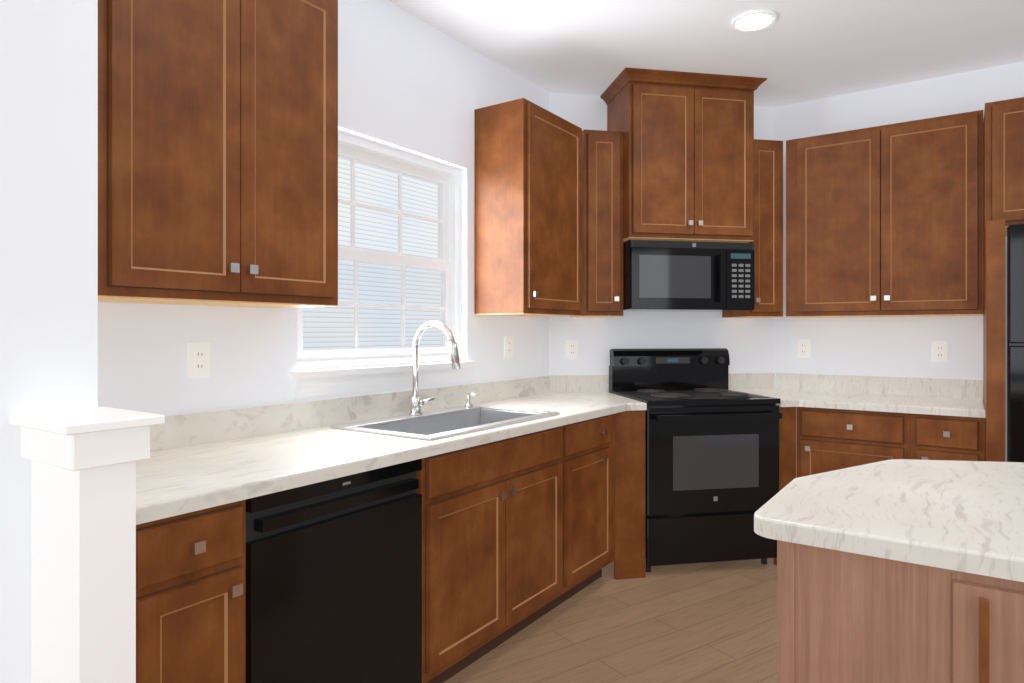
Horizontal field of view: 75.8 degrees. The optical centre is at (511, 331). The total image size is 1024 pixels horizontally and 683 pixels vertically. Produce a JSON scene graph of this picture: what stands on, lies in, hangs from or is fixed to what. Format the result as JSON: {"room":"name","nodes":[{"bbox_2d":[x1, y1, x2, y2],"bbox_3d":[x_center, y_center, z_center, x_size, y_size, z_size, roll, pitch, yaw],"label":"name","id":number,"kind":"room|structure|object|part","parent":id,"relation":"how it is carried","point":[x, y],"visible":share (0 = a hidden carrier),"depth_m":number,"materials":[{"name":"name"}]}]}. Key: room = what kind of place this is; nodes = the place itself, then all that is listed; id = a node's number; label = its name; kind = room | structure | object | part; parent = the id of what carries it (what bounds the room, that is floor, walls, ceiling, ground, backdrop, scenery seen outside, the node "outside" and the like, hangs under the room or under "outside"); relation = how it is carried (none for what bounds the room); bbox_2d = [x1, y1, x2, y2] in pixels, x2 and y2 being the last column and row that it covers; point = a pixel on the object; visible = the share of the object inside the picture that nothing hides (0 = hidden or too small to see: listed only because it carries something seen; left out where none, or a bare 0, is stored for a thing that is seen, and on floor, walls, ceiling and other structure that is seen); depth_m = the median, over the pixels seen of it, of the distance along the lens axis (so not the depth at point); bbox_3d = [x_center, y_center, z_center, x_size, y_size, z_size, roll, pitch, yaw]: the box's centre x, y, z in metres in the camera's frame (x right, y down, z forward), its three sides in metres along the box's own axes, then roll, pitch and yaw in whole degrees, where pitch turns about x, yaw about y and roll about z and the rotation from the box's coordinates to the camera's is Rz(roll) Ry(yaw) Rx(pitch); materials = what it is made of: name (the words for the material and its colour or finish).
{"room":"kitchen","nodes":[
{"label":"kitchen","id":0,"kind":"room"},
{"bbox_2d":[0,0,97,682],"bbox_3d":[-2.171,-0.085,0.273,0.620,2.740,3.415,0,0,35],"label":"wall","id":1,"kind":"structure","parent":0,"point":[48,205],"depth_m":1.41,"materials":[{"name":"white paint"}]},
{"bbox_2d":[98,0,548,415],"bbox_3d":[-0.257,-0.085,3.448,0.160,2.740,3.985,0,0,35],"label":"wall","id":2,"kind":"structure","parent":0,"point":[410,83],"depth_m":2.81,"materials":[{"name":"paint"}]},
{"bbox_2d":[188,343,209,378],"bbox_3d":[-1.033,0.095,2.175,0.008,0.116,0.072,0,0,35],"label":"electrical outlet","id":3,"kind":"object","parent":2,"relation":"attached to","point":[198,360],"visible":1,"depth_m":2.17,"materials":[{"name":"white plastic"}]},
{"bbox_2d":[98,0,337,307],"bbox_3d":[-0.943,-0.616,2.007,0.346,1.058,0.825,0,0,35],"label":"upper cabinet","id":4,"kind":"object","parent":2,"relation":"attached to","point":[217,152],"visible":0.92,"depth_m":1.90,"materials":[{"name":"brown wood"}]},
{"bbox_2d":[150,376,550,451],"bbox_3d":[-0.543,0.319,2.870,0.020,0.104,2.702,0,0,35],"label":"backsplash","id":5,"kind":"structure","parent":2,"relation":"attached to","point":[183,430],"depth_m":2.54,"materials":[{"name":"stone"}]},
{"bbox_2d":[291,131,476,397],"bbox_3d":[-0.560,-0.289,2.955,0.169,1.079,1.100,0,0,35],"label":"window","id":6,"kind":"structure","parent":2,"relation":"in","point":[352,149],"depth_m":3.00,"materials":[{"name":"white plastic"}]},
{"bbox_2d":[505,336,512,357],"bbox_3d":[-0.017,0.085,3.644,0.008,0.116,0.072,0,0,35],"label":"electrical outlet","id":7,"kind":"object","parent":2,"relation":"attached to","point":[508,346],"visible":1,"depth_m":3.64,"materials":[{"name":"white plastic"}]},
{"bbox_2d":[474,98,581,316],"bbox_3d":[0.118,-0.616,3.542,0.346,1.058,0.595,0,0,35],"label":"upper cabinet","id":8,"kind":"object","parent":2,"relation":"attached to","point":[527,208],"visible":1,"depth_m":3.34,"materials":[{"name":"brown wood"}]},
{"bbox_2d":[444,558,776,682],"bbox_3d":[0.895,1.315,0.576,5.400,0.060,7.400,0,0,35],"label":"floor","id":9,"kind":"structure","parent":0,"point":[711,622],"depth_m":2.79,"materials":[{"name":"brown wood"}]},
{"bbox_2d":[9,407,164,682],"bbox_3d":[-0.878,0.729,1.361,0.267,1.113,0.184,0,0,35],"label":"post","id":10,"kind":"object","parent":9,"relation":"on","point":[83,576],"depth_m":1.31,"materials":[{"name":"white"}]},
{"bbox_3d":[-0.878,0.218,1.361,0.267,0.092,0.184,0,0,35],"label":"post cap","id":11,"kind":"part","parent":10,"relation":"part of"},
{"bbox_2d":[136,499,245,682],"bbox_3d":[-0.980,0.848,1.702,0.631,0.875,0.287,0,0,35],"label":"base cabinet","id":12,"kind":"object","parent":9,"relation":"on","point":[190,597],"visible":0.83,"depth_m":1.53,"materials":[{"name":"brown wood"}]},
{"bbox_2d":[246,459,421,682],"bbox_3d":[-0.711,0.849,2.086,0.582,0.872,0.642,0,0,35],"label":"dishwasher","id":13,"kind":"object","parent":9,"relation":"on","point":[333,580],"visible":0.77,"depth_m":1.90,"materials":[{"name":"black metal"}]},
{"bbox_2d":[416,426,561,682],"bbox_3d":[-0.267,0.848,2.734,0.631,0.875,0.921,0,0,35],"label":"base cabinet","id":14,"kind":"object","parent":9,"relation":"on","point":[491,545],"visible":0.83,"depth_m":2.48,"materials":[{"name":"brown wood"}]},
{"bbox_2d":[136,392,646,524],"bbox_3d":[-0.186,0.390,2.774,0.717,0.038,3.004,0,0,35],"label":"countertop","id":15,"kind":"structure","parent":14,"relation":"on","point":[177,481],"depth_m":1.97,"materials":[{"name":"stone"}]},
{"bbox_2d":[409,321,460,415],"bbox_3d":[-0.307,0.158,2.828,0.278,0.406,0.136,0,0,35],"label":"faucet","id":16,"kind":"object","parent":15,"relation":"on","point":[415,407],"visible":1,"depth_m":2.84,"materials":[{"name":"silver metal"}]},
{"bbox_2d":[330,405,559,439],"bbox_3d":[-0.242,0.463,2.739,0.514,0.203,0.865,0,0,35],"label":"sink","id":17,"kind":"object","parent":15,"relation":"in","point":[438,424],"visible":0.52,"depth_m":2.84,"materials":[{"name":"silver metal"}]},
{"bbox_2d":[465,393,478,406],"bbox_3d":[-0.192,0.327,3.157,0.080,0.068,0.037,0,0,35],"label":"soap dispenser","id":18,"kind":"object","parent":17,"relation":"on","point":[468,404],"visible":1,"depth_m":3.16,"materials":[{"name":"silver metal"}]},
{"bbox_2d":[551,375,606,392],"bbox_3d":[0.413,0.319,4.026,0.352,0.104,0.020,0,0,-10],"label":"backsplash","id":19,"kind":"structure","parent":15,"relation":"on","point":[576,383],"depth_m":4.01,"materials":[{"name":"stone"}]},
{"bbox_2d":[546,410,645,612],"bbox_3d":[0.223,0.848,3.373,0.710,0.875,0.683,0,0,35],"label":"base cabinet","id":20,"kind":"object","parent":9,"relation":"on","point":[588,498],"depth_m":3.27,"materials":[{"name":"brown wood"}]},
{"bbox_3d":[0.615,0.848,3.435,0.165,0.875,0.026,0,0,-10],"label":"base cabinet filler","id":21,"kind":"part","parent":20,"relation":"part of","materials":[{"name":"brown wood"}]},
{"bbox_2d":[609,348,781,571],"bbox_3d":[1.030,0.695,3.773,0.762,1.180,0.685,0,0,-10],"label":"range","id":22,"kind":"object","parent":9,"relation":"on","point":[711,463],"visible":0.96,"depth_m":3.51,"materials":[{"name":"black metal"}]},
{"bbox_2d":[774,407,909,565],"bbox_3d":[1.894,0.848,3.723,0.641,0.875,0.682,0,0,35],"label":"base cabinet","id":23,"kind":"object","parent":9,"relation":"on","point":[828,439],"depth_m":3.52,"materials":[{"name":"brown wood"}]},
{"bbox_3d":[1.510,0.848,3.639,0.125,0.875,0.026,0,0,-10],"label":"base cabinet filler","id":24,"kind":"part","parent":23,"relation":"part of","materials":[{"name":"brown wood"}]},
{"bbox_2d":[734,389,984,417],"bbox_3d":[1.844,0.390,3.736,1.359,0.038,0.717,0,0,35],"label":"countertop","id":25,"kind":"structure","parent":23,"relation":"on","point":[952,406],"depth_m":3.51,"materials":[{"name":"stone"}]},
{"bbox_2d":[729,373,773,389],"bbox_3d":[1.518,0.319,4.228,0.352,0.104,0.020,0,0,-10],"label":"backsplash","id":26,"kind":"structure","parent":25,"relation":"on","point":[739,381],"depth_m":4.22,"materials":[{"name":"stone"}]},
{"bbox_2d":[777,540,1023,682],"bbox_3d":[1.307,0.848,1.146,1.470,0.875,0.695,0,0,35],"label":"kitchen island","id":27,"kind":"object","parent":9,"relation":"on","point":[845,617],"visible":0.64,"depth_m":1.21,"materials":[{"name":"brown wood"}]},
{"bbox_2d":[754,459,1023,581],"bbox_3d":[1.460,0.390,1.368,1.570,0.038,1.195,0,0,35],"label":"island countertop","id":28,"kind":"structure","parent":27,"relation":"on","point":[965,516],"depth_m":1.34,"materials":[{"name":"stone"}]},
{"bbox_2d":[910,413,984,460],"bbox_3d":[2.300,0.848,3.474,0.308,0.875,0.631,0,0,35],"label":"base cabinet","id":29,"kind":"object","parent":9,"relation":"on","point":[943,437],"visible":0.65,"depth_m":3.23,"materials":[{"name":"brown wood"}]},
{"bbox_2d":[983,219,1023,461],"bbox_3d":[2.790,0.386,3.040,0.984,1.799,0.788,0,0,35],"label":"refrigerator","id":30,"kind":"object","parent":9,"relation":"on","point":[1014,342],"depth_m":3.03,"materials":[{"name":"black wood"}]},
{"bbox_3d":[2.434,0.386,3.329,0.070,1.799,0.718,0,0,35],"label":"fridge panel","id":31,"kind":"part","parent":30,"relation":"part of","materials":[{"name":"brown wood"}]},
{"bbox_2d":[549,93,773,392],"bbox_3d":[0.952,-0.085,4.199,1.699,2.740,0.120,0,0,-10],"label":"wall","id":32,"kind":"structure","parent":0,"point":[747,344],"depth_m":4.11,"materials":[{"name":"paint"}]},
{"bbox_2d":[566,340,577,358],"bbox_3d":[0.369,0.110,4.026,0.072,0.116,0.008,0,0,-10],"label":"electrical outlet","id":33,"kind":"object","parent":32,"relation":"attached to","point":[571,349],"visible":1,"depth_m":4.02,"materials":[{"name":"white plastic"}]},
{"bbox_2d":[570,129,622,316],"bbox_3d":[0.499,-0.616,3.877,0.234,1.058,0.346,0,0,-10],"label":"upper cabinet","id":34,"kind":"object","parent":32,"relation":"attached to","point":[602,223],"visible":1,"depth_m":3.73,"materials":[{"name":"brown wood"}]},
{"bbox_2d":[600,67,766,242],"bbox_3d":[1.003,-0.990,3.917,0.852,0.926,0.448,0,0,-10],"label":"upper cabinet","id":35,"kind":"object","parent":32,"relation":"attached to","point":[688,163],"depth_m":3.74,"materials":[{"name":"brown wood"}]},
{"bbox_3d":[1.004,-1.427,3.917,0.852,0.052,0.447,0,0,-10],"label":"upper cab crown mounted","id":36,"kind":"part","parent":35,"relation":"part of","materials":[{"name":"brown wood"}]},
{"bbox_2d":[623,240,754,311],"bbox_3d":[1.004,-0.320,3.917,0.758,0.390,0.447,0,0,-10],"label":"microwave","id":37,"kind":"object","parent":35,"relation":"attached to","point":[675,276],"visible":0.98,"depth_m":3.73,"materials":[{"name":"black"}]},
{"bbox_2d":[722,139,782,317],"bbox_3d":[1.489,-0.616,4.058,0.234,1.058,0.346,0,0,-10],"label":"upper cabinet","id":38,"kind":"object","parent":32,"relation":"attached to","point":[768,202],"visible":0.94,"depth_m":3.92,"materials":[{"name":"brown wood"}]},
{"bbox_2d":[388,0,1023,107],"bbox_3d":[0.895,-1.495,0.576,5.400,0.080,7.400,0,0,35],"label":"ceiling","id":39,"kind":"structure","parent":0,"point":[798,51],"depth_m":3.28,"materials":[{"name":"paint"}]},
{"bbox_2d":[732,10,775,31],"bbox_3d":[1.128,-1.448,3.072,0.196,0.013,0.196,0,0,35],"label":"recessed light","id":40,"kind":"object","parent":39,"relation":"in","point":[754,20],"visible":1,"depth_m":3.05,"materials":[{"name":"white"}]},
{"bbox_2d":[774,61,1023,477],"bbox_3d":[3.013,-0.085,3.465,5.200,2.740,0.160,0,0,35],"label":"wall","id":41,"kind":"structure","parent":0,"point":[884,346],"depth_m":3.91,"materials":[{"name":"paint"}]},
{"bbox_2d":[798,339,809,357],"bbox_3d":[1.848,0.108,4.166,0.072,0.116,0.008,0,0,35],"label":"electrical outlet","id":42,"kind":"object","parent":41,"relation":"attached to","point":[803,348],"visible":1,"depth_m":4.16,"materials":[{"name":"white plastic"}]},
{"bbox_2d":[776,373,982,398],"bbox_3d":[2.155,0.319,3.944,1.084,0.104,0.020,0,0,35],"label":"backsplash","id":43,"kind":"structure","parent":41,"relation":"attached to","point":[955,388],"depth_m":3.90,"materials":[{"name":"stone"}]},
{"bbox_2d":[786,110,982,317],"bbox_3d":[2.111,-0.616,3.777,0.962,1.058,0.346,0,0,35],"label":"upper cabinet","id":44,"kind":"object","parent":41,"relation":"attached to","point":[884,221],"visible":1,"depth_m":3.62,"materials":[{"name":"brown wood"}]},
{"bbox_2d":[933,342,947,361],"bbox_3d":[2.442,0.115,3.755,0.072,0.116,0.008,0,0,35],"label":"electrical outlet","id":45,"kind":"object","parent":41,"relation":"attached to","point":[940,351],"visible":1,"depth_m":3.75,"materials":[{"name":"white plastic"}]},
{"bbox_2d":[983,97,1023,236],"bbox_3d":[2.887,-0.830,3.172,0.994,0.630,0.461,0,0,35],"label":"upper cabinet","id":46,"kind":"object","parent":41,"relation":"attached to","point":[1003,159],"visible":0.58,"depth_m":3.24,"materials":[{"name":"brown wood"}]},
{"label":"outside","id":47,"kind":"structure","parent":0,"visible":0},
{"bbox_2d":[303,157,440,349],"bbox_3d":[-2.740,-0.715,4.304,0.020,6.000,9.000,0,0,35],"label":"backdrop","id":48,"kind":"structure","parent":47,"point":[375,229],"depth_m":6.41,"materials":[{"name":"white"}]}
]}

